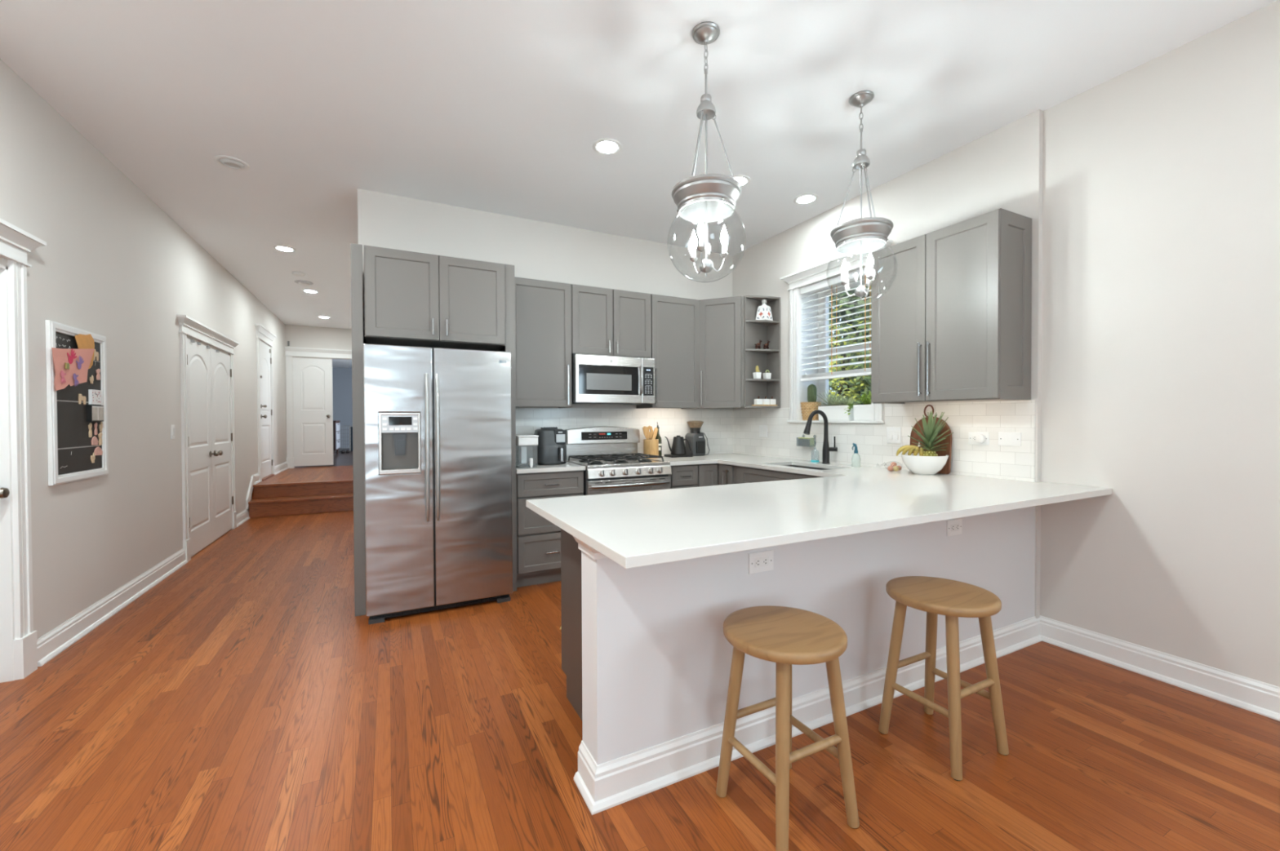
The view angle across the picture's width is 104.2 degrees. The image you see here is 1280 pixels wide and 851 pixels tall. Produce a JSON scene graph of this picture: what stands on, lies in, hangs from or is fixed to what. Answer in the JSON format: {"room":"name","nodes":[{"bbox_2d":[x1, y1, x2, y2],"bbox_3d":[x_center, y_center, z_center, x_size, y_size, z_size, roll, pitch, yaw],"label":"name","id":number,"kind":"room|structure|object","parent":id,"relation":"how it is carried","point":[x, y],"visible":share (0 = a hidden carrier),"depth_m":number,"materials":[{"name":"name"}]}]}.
{"room":"kitchen","nodes":[
{"label":"kitchen","id":0,"kind":"room"},
{"bbox_2d":[0,58,286,639],"bbox_3d":[-3.112,-0.256,2.121,0.300,3.054,15.800,-1,1,-27],"label":"wall","id":1,"kind":"structure","parent":0,"point":[113,264],"depth_m":3.39,"materials":[{"name":"paint"}]},
{"bbox_2d":[0,217,46,683],"bbox_3d":[-2.935,0.153,2.086,0.152,2.235,1.184,-1,1,-27],"label":"door","id":2,"kind":"structure","parent":1,"relation":"in","point":[18,638],"depth_m":2.48,"materials":[{"name":"white paint"}]},
{"bbox_2d":[44,320,108,486],"bbox_3d":[-3.374,-0.126,3.001,0.025,0.910,0.605,-1,1,-27],"label":"chalkboard","id":3,"kind":"object","parent":1,"relation":"attached to","point":[70,449],"visible":0.72,"depth_m":2.92,"materials":[{"name":"grey"}]},
{"bbox_2d":[51,347,93,391],"bbox_3d":[-3.292,-0.334,2.901,0.010,0.282,0.435,-1,1,-27],"label":"sheet","id":4,"kind":"object","parent":3,"relation":"attached to","point":[79,360],"visible":1,"depth_m":2.86,"materials":[{"name":"pink paper"}]},
{"bbox_2d":[60,370,66,383],"bbox_3d":[-3.230,-0.269,2.791,0.001,0.077,0.057,-1,1,-27],"label":"print","id":5,"kind":"object","parent":4,"relation":"attached to","point":[63,373],"depth_m":2.79,"materials":[{"name":"pink paint"}]},
{"bbox_2d":[66,348,76,364],"bbox_3d":[-3.271,-0.399,2.869,0.001,0.094,0.101,-1,1,-27],"label":"print","id":6,"kind":"object","parent":4,"relation":"attached to","point":[71,353],"depth_m":2.87,"materials":[{"name":"red paint"}]},
{"bbox_2d":[73,373,79,386],"bbox_3d":[-3.288,-0.265,2.904,0.001,0.076,0.061,-1,1,-27],"label":"print","id":7,"kind":"object","parent":4,"relation":"attached to","point":[76,376],"depth_m":2.90,"materials":[{"name":"purple paint"}]},
{"bbox_2d":[75,355,84,369],"bbox_3d":[-3.308,-0.373,2.943,0.001,0.084,0.087,-1,1,-27],"label":"print","id":8,"kind":"object","parent":4,"relation":"attached to","point":[79,359],"depth_m":2.94,"materials":[{"name":"purple paint"}]},
{"bbox_2d":[78,394,86,404],"bbox_3d":[-3.380,-0.160,3.018,0.007,0.062,0.074,-1,1,-27],"label":"magnet","id":9,"kind":"object","parent":3,"relation":"attached to","point":[81,397],"visible":1,"depth_m":3.00,"materials":[{"name":"paint"}]},
{"bbox_2d":[74,333,94,368],"bbox_3d":[-3.370,-0.447,3.028,0.007,0.236,0.220,-1,1,-27],"label":"craft","id":10,"kind":"object","parent":3,"relation":"attached to","point":[83,341],"visible":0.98,"depth_m":3.03},
{"bbox_2d":[86,404,103,421],"bbox_3d":[-3.429,-0.077,3.136,0.024,0.102,0.145,-1,1,-27],"label":"framed photo","id":11,"kind":"object","parent":3,"relation":"attached to","point":[94,413],"visible":1,"depth_m":3.11,"materials":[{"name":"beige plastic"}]},
{"bbox_2d":[88,389,102,404],"bbox_3d":[-3.439,-0.179,3.144,0.016,0.093,0.116,-1,1,-27],"label":"card","id":12,"kind":"object","parent":3,"relation":"attached to","point":[95,397],"visible":1,"depth_m":3.13,"materials":[{"name":"white paper"}]},
{"bbox_2d":[93,446,102,455],"bbox_3d":[-3.459,0.163,3.181,0.007,0.058,0.093,-1,1,-27],"label":"magnet","id":13,"kind":"object","parent":3,"relation":"attached to","point":[98,451],"visible":1,"depth_m":3.17,"materials":[{"name":"pink plastic"}]},
{"bbox_2d":[37,462,288,666],"bbox_3d":[-2.959,0.999,2.211,0.034,0.542,15.600,-1,1,-27],"label":"baseboard","id":14,"kind":"structure","parent":1,"relation":"attached to","point":[63,637],"depth_m":3.27,"materials":[{"name":"white paint"}]},
{"bbox_2d":[170,424,174,439],"bbox_3d":[-4.048,0.055,4.318,0.010,0.125,0.075,-1,1,-27],"label":"light switch","id":15,"kind":"object","parent":1,"relation":"attached to","point":[172,426],"visible":1,"depth_m":4.30,"materials":[{"name":"white plastic"}]},
{"bbox_2d":[176,314,239,562],"bbox_3d":[-4.486,0.121,5.260,0.079,2.235,1.798,-1,1,-27],"label":"door","id":16,"kind":"structure","parent":1,"relation":"in","point":[206,373],"depth_m":5.08,"materials":[{"name":"white paint"}]},
{"bbox_2d":[245,475,254,509],"bbox_3d":[-5.235,0.894,6.693,0.022,0.400,0.385,-1,1,-27],"label":"trim","id":17,"kind":"structure","parent":1,"relation":"attached to","point":[252,479],"depth_m":6.64,"materials":[{"name":"white paint"}]},
{"bbox_2d":[254,324,276,481],"bbox_3d":[-5.668,-0.323,7.588,0.079,2.255,1.128,-1,1,-27],"label":"door","id":18,"kind":"structure","parent":1,"relation":"in","point":[264,352],"depth_m":7.53,"materials":[{"name":"white paint"}]},
{"bbox_2d":[252,448,353,499],"bbox_3d":[-6.805,0.942,11.506,4.767,0.360,9.740,-1,1,-27],"label":"floor","id":19,"kind":"structure","parent":0,"point":[331,473],"depth_m":8.34,"materials":[{"name":"brown wood"}]},
{"bbox_2d":[333,421,340,456],"bbox_3d":[-7.941,0.316,12.527,0.640,0.875,1.220,-1,1,-27],"label":"dresser","id":20,"kind":"object","parent":19,"relation":"on","point":[336,433],"visible":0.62,"depth_m":12.29,"materials":[{"name":"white wood"}]},
{"bbox_2d":[334,426,351,453],"bbox_3d":[-8.400,0.373,14.078,0.388,0.720,0.908,-1,1,-27],"label":"wire crate","id":21,"kind":"object","parent":19,"relation":"on","point":[349,437],"visible":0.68,"depth_m":13.75,"materials":[{"name":"black metal"}]},
{"bbox_2d":[284,324,351,467],"bbox_3d":[-5.813,-0.540,9.550,1.596,2.644,0.100,-1,1,-27],"label":"wall","id":22,"kind":"structure","parent":0,"point":[300,336],"depth_m":9.35,"materials":[{"name":"paint"}]},
{"bbox_2d":[284,346,351,468],"bbox_3d":[-5.839,-0.333,9.473,1.475,2.230,0.112,-1,1,-27],"label":"door","id":23,"kind":"structure","parent":22,"relation":"in","point":[309,420],"depth_m":9.32,"materials":[{"name":"white paint"}]},
{"bbox_2d":[332,359,351,368],"bbox_3d":[-7.497,-1.841,12.708,5.067,0.100,7.120,-1,1,-27],"label":"ceiling","id":24,"kind":"structure","parent":0,"point":[342,363],"depth_m":14.51,"materials":[{"name":"white paint"}]},
{"bbox_2d":[332,188,732,448],"bbox_3d":[-5.032,-0.346,10.184,7.060,3.054,13.977,-1,1,-27],"label":"wall","id":25,"kind":"structure","parent":0,"point":[536,250],"depth_m":4.49,"materials":[{"name":"paint"}]},
{"bbox_2d":[571,284,651,358],"bbox_3d":[-0.303,-0.913,4.530,0.764,0.592,0.357,-1,1,-27],"label":"upper cabinet","id":26,"kind":"object","parent":25,"relation":"attached to","point":[606,322],"visible":0.92,"depth_m":4.38,"materials":[{"name":"grey paint"}]},
{"bbox_2d":[571,353,654,404],"bbox_3d":[-0.281,-0.404,4.506,0.768,0.422,0.428,-1,1,-27],"label":"microwave oven","id":27,"kind":"object","parent":26,"relation":"attached to","point":[595,379],"visible":1,"depth_m":4.34,"materials":[{"name":"silver metal"}]},
{"bbox_2d":[515,408,732,462],"bbox_3d":[-0.102,0.074,4.847,2.475,0.474,0.008,-1,1,-27],"label":"tiled wall","id":28,"kind":"structure","parent":25,"relation":"attached to","point":[717,426],"depth_m":4.90,"materials":[{"name":"white tile"}]},
{"bbox_2d":[514,276,572,408],"bbox_3d":[-0.888,-0.678,4.236,0.546,1.050,0.357,-1,1,-27],"label":"upper cabinet","id":29,"kind":"object","parent":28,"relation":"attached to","point":[543,308],"visible":0.88,"depth_m":4.12,"materials":[{"name":"grey paint"}]},
{"bbox_2d":[635,293,699,408],"bbox_3d":[0.278,-0.690,4.827,0.532,1.050,0.357,-1,1,-27],"label":"upper cabinet","id":30,"kind":"object","parent":28,"relation":"attached to","point":[675,321],"visible":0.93,"depth_m":4.70,"materials":[{"name":"grey paint"}]},
{"bbox_2d":[699,296,744,408],"bbox_3d":[0.852,-0.696,4.964,0.651,1.047,0.630,-1,1,-27],"label":"upper cabinet","id":31,"kind":"object","parent":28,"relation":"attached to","point":[722,320],"visible":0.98,"depth_m":4.74,"materials":[{"name":"grey paint"}]},
{"bbox_2d":[0,0,1276,328],"bbox_3d":[-0.687,-1.906,3.276,5.500,0.200,15.900,-1,1,-27],"label":"ceiling","id":32,"kind":"structure","parent":0,"point":[501,107],"depth_m":2.69,"materials":[{"name":"white paint"}]},
{"bbox_2d":[213,155,249,169],"bbox_3d":[-2.790,-1.790,3.406,0.189,0.020,0.189,-1,1,-27],"label":"recessed light","id":33,"kind":"object","parent":32,"relation":"in","point":[228,162],"visible":1,"depth_m":3.39,"materials":[{"name":"white plastic"}]},
{"bbox_2d":[273,245,295,252],"bbox_3d":[-3.646,-1.813,5.111,0.189,0.008,0.189,-1,1,-27],"label":"recessed light","id":34,"kind":"object","parent":32,"relation":"in","point":[282,248],"visible":1,"depth_m":5.10,"materials":[{"name":"white glass"}]},
{"bbox_2d":[291,271,305,276],"bbox_3d":[-4.082,-1.808,5.952,0.135,0.035,0.135,-1,1,-27],"label":"smoke detector","id":35,"kind":"object","parent":32,"relation":"attached to","point":[294,273],"visible":1,"depth_m":5.92,"materials":[{"name":"white plastic"}]},
{"bbox_2d":[294,280,313,286],"bbox_3d":[-4.292,-1.812,6.361,0.199,0.036,0.199,-1,1,-27],"label":"fire alarm","id":36,"kind":"object","parent":32,"relation":"attached to","point":[300,282],"visible":1,"depth_m":6.32,"materials":[{"name":"grey plastic"}]},
{"bbox_2d":[592,137,622,155],"bbox_3d":[-0.212,-1.803,3.224,0.189,0.008,0.189,-1,1,-27],"label":"recessed light","id":37,"kind":"object","parent":32,"relation":"in","point":[606,146],"visible":1,"depth_m":3.21,"materials":[{"name":"white glass"}]},
{"bbox_2d":[668,21,746,282],"bbox_3d":[0.303,-1.231,2.282,0.358,1.133,0.358,-1,1,-27],"label":"pendant light","id":38,"kind":"object","parent":32,"relation":"hanging from","point":[702,198],"visible":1,"depth_m":2.26,"materials":[{"name":"silver metal"}]},
{"bbox_2d":[730,174,750,186],"bbox_3d":[0.724,-1.812,3.701,0.189,0.008,0.189,-1,1,-27],"label":"recessed light","id":39,"kind":"object","parent":32,"relation":"in","point":[744,180],"visible":0.48,"depth_m":3.67,"materials":[{"name":"white glass"}]},
{"bbox_2d":[793,193,818,204],"bbox_3d":[1.334,-1.818,4.003,0.189,0.008,0.189,-1,1,-27],"label":"recessed light","id":40,"kind":"object","parent":32,"relation":"in","point":[807,198],"visible":1,"depth_m":3.99,"materials":[{"name":"white glass"}]},
{"bbox_2d":[826,90,897,305],"bbox_3d":[1.221,-1.240,2.750,0.358,1.133,0.358,0,1,32],"label":"pendant light","id":41,"kind":"object","parent":32,"relation":"hanging from","point":[860,236],"visible":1,"depth_m":2.72,"materials":[{"name":"silver metal"}]},
{"bbox_2d":[0,511,1279,850],"bbox_3d":[-0.049,1.321,2.023,5.450,0.120,12.830,-1,1,-27],"label":"floor","id":42,"kind":"structure","parent":0,"point":[242,702],"depth_m":1.94,"materials":[{"name":"brown wood"}]},
{"bbox_2d":[248,493,353,518],"bbox_3d":[-4.573,1.109,7.004,1.471,0.217,0.312,-1,1,-27],"label":"step","id":43,"kind":"structure","parent":42,"relation":"on","point":[297,505],"depth_m":6.83,"materials":[{"name":"brown wood"}]},
{"bbox_2d":[253,480,353,499],"bbox_3d":[-4.643,0.902,7.139,1.471,0.194,0.085,-1,1,-27],"label":"step","id":44,"kind":"structure","parent":43,"relation":"on","point":[342,486],"depth_m":7.05,"materials":[{"name":"brown wood"}]},
{"bbox_2d":[351,243,516,617],"bbox_3d":[-1.533,0.027,3.745,1.058,2.438,0.677,-1,1,-27],"label":"tall cabinet","id":45,"kind":"object","parent":42,"relation":"on","point":[413,299],"visible":0.95,"depth_m":3.42,"materials":[{"name":"grey paint"}]},
{"bbox_2d":[363,343,512,625],"bbox_3d":[-1.472,0.365,3.629,0.910,1.764,0.861,-1,1,-27],"label":"refrigerator","id":46,"kind":"object","parent":42,"relation":"on","point":[437,421],"visible":1,"depth_m":3.28,"materials":[{"name":"grey metal"}]},
{"bbox_2d":[515,470,583,587],"bbox_3d":[-0.819,0.797,4.125,0.544,0.882,0.642,-1,1,-27],"label":"base cabinet","id":47,"kind":"object","parent":42,"relation":"on","point":[538,540],"visible":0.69,"depth_m":3.83,"materials":[{"name":"grey paint"}]},
{"bbox_2d":[515,462,585,474],"bbox_3d":[-0.822,0.339,4.125,0.546,0.032,0.648,-1,1,-27],"label":"countertop","id":48,"kind":"structure","parent":47,"relation":"on","point":[524,468],"depth_m":3.89,"materials":[{"name":"white stone"}]},
{"bbox_2d":[515,435,538,467],"bbox_3d":[-0.888,0.201,3.886,0.162,0.250,0.203,-1,1,-27],"label":"coffee maker","id":49,"kind":"object","parent":48,"relation":"on","point":[521,440],"visible":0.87,"depth_m":3.84,"materials":[{"name":"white plastic"}]},
{"bbox_2d":[533,426,566,465],"bbox_3d":[-0.752,0.167,4.175,0.262,0.310,0.297,-1,1,-27],"label":"air fryer","id":50,"kind":"object","parent":48,"relation":"on","point":[551,449],"visible":0.98,"depth_m":4.07,"materials":[{"name":"grey plastic"}]},
{"bbox_2d":[560,528,582,720],"bbox_3d":[0.196,0.815,2.338,0.993,0.882,0.619,-1,1,-27],"label":"base cabinet","id":51,"kind":"object","parent":42,"relation":"on","point":[571,555],"visible":0.08,"depth_m":2.23,"materials":[{"name":"grey paint"}]},
{"bbox_2d":[565,426,671,495],"bbox_3d":[-0.205,0.607,4.373,0.760,1.191,0.733,-1,1,-27],"label":"gas range","id":52,"kind":"object","parent":42,"relation":"on","point":[611,459],"visible":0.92,"depth_m":4.25,"materials":[{"name":"grey metal"}]},
{"bbox_2d":[566,458,670,469],"bbox_3d":[-0.212,0.326,4.382,0.760,0.027,0.595,-1,1,-27],"label":"cooktop","id":53,"kind":"object","parent":52,"relation":"in","point":[634,464],"depth_m":4.20,"materials":[{"name":"metal"}]},
{"bbox_2d":[667,464,697,488],"bbox_3d":[0.261,0.786,4.672,0.301,0.882,0.642,-1,1,-27],"label":"base cabinet","id":54,"kind":"object","parent":42,"relation":"on","point":[682,476],"visible":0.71,"depth_m":4.41,"materials":[{"name":"grey paint"}]},
{"bbox_2d":[697,463,737,487],"bbox_3d":[0.823,0.782,4.835,0.846,0.882,0.860,-1,1,-27],"label":"base cabinet","id":55,"kind":"object","parent":42,"relation":"on","point":[708,474],"visible":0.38,"depth_m":4.51,"materials":[{"name":"grey paint"}]},
{"bbox_2d":[525,453,1111,568],"bbox_3d":[0.502,0.343,3.385,2.816,0.032,3.166,-1,1,-27],"label":"countertop","id":56,"kind":"structure","parent":55,"relation":"on","point":[637,529],"depth_m":2.12,"materials":[{"name":"white stone"}]},
{"bbox_2d":[643,439,658,458],"bbox_3d":[0.105,0.222,4.763,0.144,0.180,0.144,-1,1,-27],"label":"utensil crock","id":57,"kind":"object","parent":56,"relation":"on","point":[650,446],"visible":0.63,"depth_m":4.70,"materials":[{"name":"brown wood"}]},
{"bbox_2d":[655,422,662,456],"bbox_3d":[0.174,0.138,4.852,0.075,0.346,0.076,-1,1,-27],"label":"oil bottle","id":58,"kind":"object","parent":56,"relation":"on","point":[658,437],"visible":0.59,"depth_m":4.83,"materials":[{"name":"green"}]},
{"bbox_2d":[664,453,693,457],"bbox_3d":[0.382,0.298,4.921,0.248,0.022,0.170,-1,1,-27],"label":"heater","id":59,"kind":"object","parent":56,"relation":"on","point":[686,455],"visible":0.94,"depth_m":4.86,"materials":[{"name":"black metal"}]},
{"bbox_2d":[664,435,691,455],"bbox_3d":[0.371,0.192,4.915,0.154,0.188,0.261,0,1,42],"label":"kettle","id":60,"kind":"object","parent":59,"relation":"on","point":[678,448],"visible":1,"depth_m":4.87,"materials":[{"name":"black metal"}]},
{"bbox_2d":[684,420,709,456],"bbox_3d":[0.601,0.127,5.083,0.256,0.358,0.179,-1,1,-27],"label":"coffee grinder","id":61,"kind":"object","parent":56,"relation":"on","point":[696,439],"visible":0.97,"depth_m":5.00,"materials":[{"name":"grey plastic"}]},
{"bbox_2d":[783,465,826,470],"bbox_3d":[1.317,0.451,3.972,0.366,0.202,0.666,-1,1,-27],"label":"sink","id":62,"kind":"object","parent":56,"relation":"in","point":[796,466],"visible":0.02,"depth_m":4.19,"materials":[{"name":"grey metal"}]},
{"bbox_2d":[803,409,837,464],"bbox_3d":[1.464,0.094,4.041,0.300,0.443,0.116,-1,1,-27],"label":"faucet","id":63,"kind":"object","parent":56,"relation":"on","point":[826,449],"visible":1,"depth_m":4.08,"materials":[{"name":"black metal"}]},
{"bbox_2d":[887,462,902,471],"bbox_3d":[1.766,0.285,3.524,0.126,0.072,0.166,-1,1,-27],"label":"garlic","id":64,"kind":"object","parent":56,"relation":"on","point":[892,467],"visible":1,"depth_m":3.47,"materials":[{"name":"pink food"}]},
{"bbox_2d":[901,453,948,475],"bbox_3d":[1.888,0.259,3.307,0.276,0.128,0.276,-1,1,-27],"label":"fruit bowl","id":65,"kind":"object","parent":56,"relation":"on","point":[920,465],"visible":0.96,"depth_m":3.22,"materials":[{"name":"white ceramic"}]},
{"bbox_2d":[896,445,924,456],"bbox_3d":[1.797,0.176,3.316,0.163,0.091,0.030,0,1,30],"label":"banana bunch","id":66,"kind":"object","parent":65,"relation":"in","point":[904,449],"visible":0.94,"depth_m":3.30,"materials":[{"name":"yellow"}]},
{"bbox_2d":[907,410,953,456],"bbox_3d":[1.892,0.088,3.265,0.264,0.387,0.239,-1,1,-27],"label":"pineapple","id":67,"kind":"object","parent":65,"relation":"in","point":[931,432],"visible":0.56,"depth_m":3.23,"materials":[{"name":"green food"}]},
{"bbox_2d":[909,404,951,474],"bbox_3d":[1.978,0.089,3.395,0.046,0.463,0.286,-1,1,-27],"label":"cutting board","id":68,"kind":"object","parent":56,"relation":"on","point":[946,469],"visible":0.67,"depth_m":3.32,"materials":[{"name":"brown wood"}]},
{"bbox_2d":[737,466,822,484],"bbox_3d":[1.373,0.791,3.953,0.662,0.882,1.208,-1,1,-27],"label":"base cabinet","id":69,"kind":"object","parent":42,"relation":"on","point":[744,474],"visible":0.07,"depth_m":4.04,"materials":[{"name":"grey paint"}]},
{"bbox_2d":[715,605,859,850],"bbox_3d":[0.469,0.961,1.632,0.388,0.605,0.388,-1,1,-27],"label":"bar stool","id":70,"kind":"object","parent":42,"relation":"on","point":[784,637],"visible":1,"depth_m":1.56,"materials":[{"name":"brown wood"}]},
{"bbox_2d":[878,576,1008,782],"bbox_3d":[1.187,0.954,1.967,0.388,0.605,0.388,-1,1,-27],"label":"bar stool","id":71,"kind":"object","parent":42,"relation":"on","point":[953,599],"visible":1,"depth_m":1.91,"materials":[{"name":"brown wood"}]},
{"bbox_2d":[581,506,1035,765],"bbox_3d":[1.060,0.811,2.347,2.769,0.882,0.145,-1,1,-27],"label":"wall","id":72,"kind":"structure","parent":0,"point":[657,655],"depth_m":1.94,"materials":[{"name":"white paint"}]},
{"bbox_2d":[573,536,608,559],"bbox_3d":[1.051,0.399,2.320,2.801,0.058,0.177,-1,1,-27],"label":"trim","id":73,"kind":"structure","parent":72,"relation":"attached to","point":[585,548],"depth_m":1.66,"materials":[{"name":"white paint"}]},
{"bbox_2d":[748,550,773,574],"bbox_3d":[0.478,0.538,1.964,0.122,0.080,0.009,-1,1,-27],"label":"outlet","id":74,"kind":"object","parent":72,"relation":"attached to","point":[761,562],"visible":1,"depth_m":1.96,"materials":[{"name":"white plastic"}]},
{"bbox_2d":[755,557,768,567],"bbox_3d":[0.480,0.538,1.961,0.068,0.033,0.003,-1,1,-27],"label":"socket","id":75,"kind":"object","parent":74,"relation":"attached to","point":[759,562],"depth_m":1.96,"materials":[{"name":"grey plastic"}]},
{"bbox_2d":[946,518,961,537],"bbox_3d":[1.599,0.518,2.531,0.122,0.080,0.009,-1,1,-27],"label":"outlet","id":76,"kind":"object","parent":72,"relation":"attached to","point":[953,526],"visible":1,"depth_m":2.52,"materials":[{"name":"white plastic"}]},
{"bbox_2d":[951,524,959,531],"bbox_3d":[1.600,0.518,2.528,0.068,0.033,0.003,-1,1,-27],"label":"socket","id":77,"kind":"object","parent":76,"relation":"attached to","point":[954,527],"depth_m":2.53,"materials":[{"name":"grey plastic"}]},
{"bbox_2d":[732,0,1279,687],"bbox_3d":[3.171,-0.272,1.476,0.310,3.054,8.974,-1,1,-27],"label":"wall","id":78,"kind":"structure","parent":0,"point":[1150,193],"depth_m":2.47,"materials":[{"name":"paint"}]},
{"bbox_2d":[744,295,780,408],"bbox_3d":[1.141,-0.692,4.733,0.346,1.050,0.179,-1,1,-27],"label":"corner shelf","id":79,"kind":"object","parent":78,"relation":"attached to","point":[755,331],"visible":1,"depth_m":4.75,"materials":[{"name":"grey paint"}]},
{"bbox_2d":[752,365,761,378],"bbox_3d":[1.106,-0.503,4.702,0.065,0.128,0.052,-1,1,-27],"label":"potted cactus","id":80,"kind":"object","parent":79,"relation":"on","point":[757,374],"visible":0.91,"depth_m":4.69,"materials":[{"name":"white ceramic"}]},
{"bbox_2d":[752,372,761,378],"bbox_3d":[1.106,-0.471,4.703,0.065,0.062,0.052,-1,1,-27],"label":"pot","id":81,"kind":"object","parent":80,"relation":"on","point":[756,375],"depth_m":4.68,"materials":[{"name":"white ceramic"}]},
{"bbox_2d":[755,299,773,320],"bbox_3d":[1.180,-1.094,4.734,0.120,0.206,0.120,-1,1,-43],"label":"decanter","id":82,"kind":"object","parent":79,"relation":"on","point":[764,312],"visible":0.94,"depth_m":4.70,"materials":[{"name":"white ceramic"}]},
{"bbox_2d":[779,239,893,423],"bbox_3d":[1.728,-0.699,4.240,0.380,1.353,1.112,-1,1,-27],"label":"window","id":83,"kind":"structure","parent":78,"relation":"in","point":[819,273],"depth_m":4.55,"materials":[{"name":"white paint"}]},
{"bbox_2d":[800,384,821,420],"bbox_3d":[1.556,-0.212,4.535,0.184,0.331,0.184,-1,1,-27],"label":"potted cactus","id":84,"kind":"object","parent":83,"relation":"on","point":[807,408],"visible":0.84,"depth_m":4.49,"materials":[{"name":"beige wicker"}]},
{"bbox_2d":[800,402,821,420],"bbox_3d":[1.556,-0.129,4.536,0.184,0.165,0.184,-1,1,-27],"label":"basket","id":85,"kind":"object","parent":84,"relation":"on","point":[807,408],"depth_m":4.47,"materials":[{"name":"beige wicker"}]},
{"bbox_2d":[800,267,871,381],"bbox_3d":[1.652,-0.821,4.200,0.065,0.842,0.759,-1,1,-27],"label":"window blind","id":86,"kind":"object","parent":83,"relation":"attached to","point":[855,275],"visible":0.77,"depth_m":4.19,"materials":[{"name":"white plastic"}]},
{"bbox_2d":[815,389,859,420],"bbox_3d":[1.685,-0.183,4.295,0.273,0.278,0.419,0,1,-12],"label":"planter","id":87,"kind":"object","parent":83,"relation":"on","point":[842,409],"visible":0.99,"depth_m":4.24,"materials":[{"name":"white ceramic"}]},
{"bbox_2d":[853,390,871,420],"bbox_3d":[1.845,-0.164,3.998,0.150,0.244,0.230,-1,1,-27],"label":"planter","id":88,"kind":"object","parent":83,"relation":"on","point":[861,412],"visible":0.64,"depth_m":4.01,"materials":[{"name":"white ceramic"}]},
{"bbox_2d":[732,400,1035,482],"bbox_3d":[1.644,0.076,4.146,0.008,0.474,2.835,-1,1,-27],"label":"tiled wall","id":89,"kind":"structure","parent":78,"relation":"attached to","point":[993,460],"depth_m":3.61,"materials":[{"name":"white tile"}]},
{"bbox_2d":[759,425,767,437],"bbox_3d":[1.225,0.054,4.956,0.008,0.120,0.118,-1,1,-27],"label":"light switch","id":90,"kind":"object","parent":89,"relation":"attached to","point":[762,428],"visible":1,"depth_m":4.95,"materials":[{"name":"white plastic"}]},
{"bbox_2d":[886,426,901,444],"bbox_3d":[1.872,0.072,3.674,0.012,0.120,0.118,-1,1,-27],"label":"light switch","id":91,"kind":"object","parent":89,"relation":"attached to","point":[893,435],"visible":1,"depth_m":3.67,"materials":[{"name":"white plastic"}]},
{"bbox_2d":[968,431,989,445],"bbox_3d":[2.140,0.082,3.149,0.009,0.080,0.122,-1,1,-27],"label":"outlet","id":92,"kind":"object","parent":89,"relation":"attached to","point":[971,435],"visible":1,"depth_m":3.16,"materials":[{"name":"white plastic"}]},
{"bbox_2d":[974,434,986,443],"bbox_3d":[2.132,0.082,3.123,0.027,0.056,0.056,-1,1,-27],"label":"night light","id":93,"kind":"object","parent":92,"relation":"attached to","point":[980,438],"visible":1,"depth_m":3.11,"materials":[{"name":"white plastic"}]},
{"bbox_2d":[998,432,1021,446],"bbox_3d":[2.220,0.081,2.992,0.007,0.080,0.122,-1,1,-27],"label":"blank plate","id":94,"kind":"object","parent":89,"relation":"attached to","point":[1004,438],"visible":1,"depth_m":2.99,"materials":[{"name":"white plastic"}]},
{"bbox_3d":[1.469,0.132,4.405,0.072,0.104,0.162,-1,1,-27],"label":"sponge caddy","id":95,"kind":"object","parent":89,"relation":"attached to","visible":0},
{"bbox_2d":[798,437,814,446],"bbox_3d":[1.468,0.144,4.401,0.050,0.072,0.145,-1,1,-27],"label":"scrubber","id":96,"kind":"object","parent":95,"relation":"in","point":[804,442],"visible":1,"depth_m":4.37,"materials":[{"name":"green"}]},
{"bbox_2d":[573,616,1279,815],"bbox_3d":[2.409,1.214,-0.348,2.803,0.132,6.180,-1,1,-27],"label":"baseboard","id":97,"kind":"structure","parent":78,"relation":"attached to","point":[603,787],"depth_m":2.17,"materials":[{"name":"white paint"}]},
{"bbox_2d":[871,208,1031,404],"bbox_3d":[1.923,-0.676,3.165,0.367,1.050,0.810,-1,1,-27],"label":"upper cabinet","id":98,"kind":"object","parent":78,"relation":"attached to","point":[953,322],"visible":1,"depth_m":2.95,"materials":[{"name":"grey paint"}]},
{"label":"outside","id":99,"kind":"structure","parent":0,"visible":0},
{"bbox_3d":[5.417,1.356,8.921,10.300,0.200,17.000,-1,1,-27],"label":"ground","id":100,"kind":"structure","parent":99,"visible":0},
{"bbox_2d":[828,299,871,404],"bbox_3d":[2.815,-0.278,6.878,1.888,3.147,1.805,0,1,3],"label":"leafy tree","id":101,"kind":"object","parent":100,"relation":"on","point":[846,391],"visible":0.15,"depth_m":6.71,"materials":[{"name":"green plant"}]},
{"bbox_2d":[828,285,871,404],"bbox_3d":[3.032,-0.350,6.009,2.536,4.025,2.552,0,1,-2],"label":"leafy tree","id":102,"kind":"object","parent":100,"relation":"on","point":[842,300],"visible":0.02,"depth_m":6.12,"materials":[{"name":"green plant"}]},
{"bbox_2d":[828,288,871,404],"bbox_3d":[3.581,-1.094,7.898,3.876,5.326,4.382,0,1,36],"label":"leafy tree","id":103,"kind":"object","parent":100,"relation":"on","point":[852,291],"visible":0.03,"depth_m":7.63,"materials":[{"name":"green plant"}]},
{"bbox_2d":[828,292,871,404],"bbox_3d":[5.787,-2.297,11.146,6.815,7.836,6.777,0,1,1],"label":"leafy tree","id":104,"kind":"object","parent":100,"relation":"on","point":[852,299],"visible":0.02,"depth_m":9.99,"materials":[{"name":"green plant"}]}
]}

